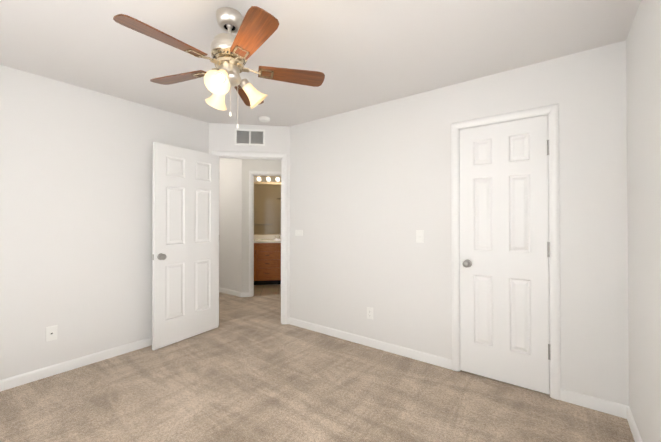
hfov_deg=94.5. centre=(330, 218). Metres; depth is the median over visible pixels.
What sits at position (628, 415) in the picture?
baseboard
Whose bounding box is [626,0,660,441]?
wall
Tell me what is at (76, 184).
wall
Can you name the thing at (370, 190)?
wall
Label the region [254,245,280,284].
bathroom vanity
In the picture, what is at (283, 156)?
door frame
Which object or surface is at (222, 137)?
wall
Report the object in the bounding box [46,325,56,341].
wall jack
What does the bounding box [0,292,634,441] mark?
floor carpet
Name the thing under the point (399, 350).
baseboard
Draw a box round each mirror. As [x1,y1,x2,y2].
[254,184,280,233]
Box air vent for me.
[235,128,264,145]
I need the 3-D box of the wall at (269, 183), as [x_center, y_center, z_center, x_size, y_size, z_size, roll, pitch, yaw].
[-1.099,0.104,6.630,1.840,2.440,0.120,0,0,-8]
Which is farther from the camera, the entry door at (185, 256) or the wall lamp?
the wall lamp
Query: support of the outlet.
attached to the wall at (370, 190)
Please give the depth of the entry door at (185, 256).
3.24 m
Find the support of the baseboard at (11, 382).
attached to the wall at (76, 184)
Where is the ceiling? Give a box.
[0,0,640,125]
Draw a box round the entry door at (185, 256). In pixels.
[152,142,218,349]
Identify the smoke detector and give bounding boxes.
[258,116,269,121]
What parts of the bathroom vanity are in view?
door, drawer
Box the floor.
[230,284,280,296]
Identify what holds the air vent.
in the wall at (222, 137)
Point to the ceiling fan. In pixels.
(255, 28)
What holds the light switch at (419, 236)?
attached to the wall at (370, 190)
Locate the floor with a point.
(273, 289)
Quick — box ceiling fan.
[113,6,324,128]
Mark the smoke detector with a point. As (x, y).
(263, 119)
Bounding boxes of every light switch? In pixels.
[295,230,302,235]
[416,230,423,242]
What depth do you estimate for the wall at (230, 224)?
5.28 m
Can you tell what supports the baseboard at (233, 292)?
attached to the wall at (230, 224)
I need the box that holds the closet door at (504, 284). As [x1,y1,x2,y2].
[459,115,550,393]
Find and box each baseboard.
[0,337,151,391]
[219,287,248,296]
[287,317,451,369]
[560,388,623,417]
[624,405,642,441]
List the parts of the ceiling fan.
blade, blade, lamp shade, lamp shade, pull chain, blade, blade, lamp shade, blade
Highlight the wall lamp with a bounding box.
[254,177,280,181]
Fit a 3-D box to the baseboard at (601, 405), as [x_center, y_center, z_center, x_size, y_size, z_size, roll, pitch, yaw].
[1.755,1.246,2.071,0.312,0.081,0.012,0,-1,37]
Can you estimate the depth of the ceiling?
2.03 m
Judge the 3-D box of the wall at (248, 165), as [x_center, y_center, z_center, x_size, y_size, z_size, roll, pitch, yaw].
[-0.740,0.093,5.268,1.520,2.440,0.120,0,0,-8]
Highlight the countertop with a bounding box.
[254,237,280,244]
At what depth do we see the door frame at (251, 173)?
5.12 m
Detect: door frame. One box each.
[212,151,286,323]
[249,171,280,296]
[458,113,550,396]
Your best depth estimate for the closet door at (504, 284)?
2.38 m
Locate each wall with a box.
[0,65,208,379]
[209,123,289,316]
[219,158,241,291]
[241,159,280,291]
[254,176,280,234]
[290,40,628,405]
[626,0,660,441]
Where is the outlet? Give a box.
[367,307,372,319]

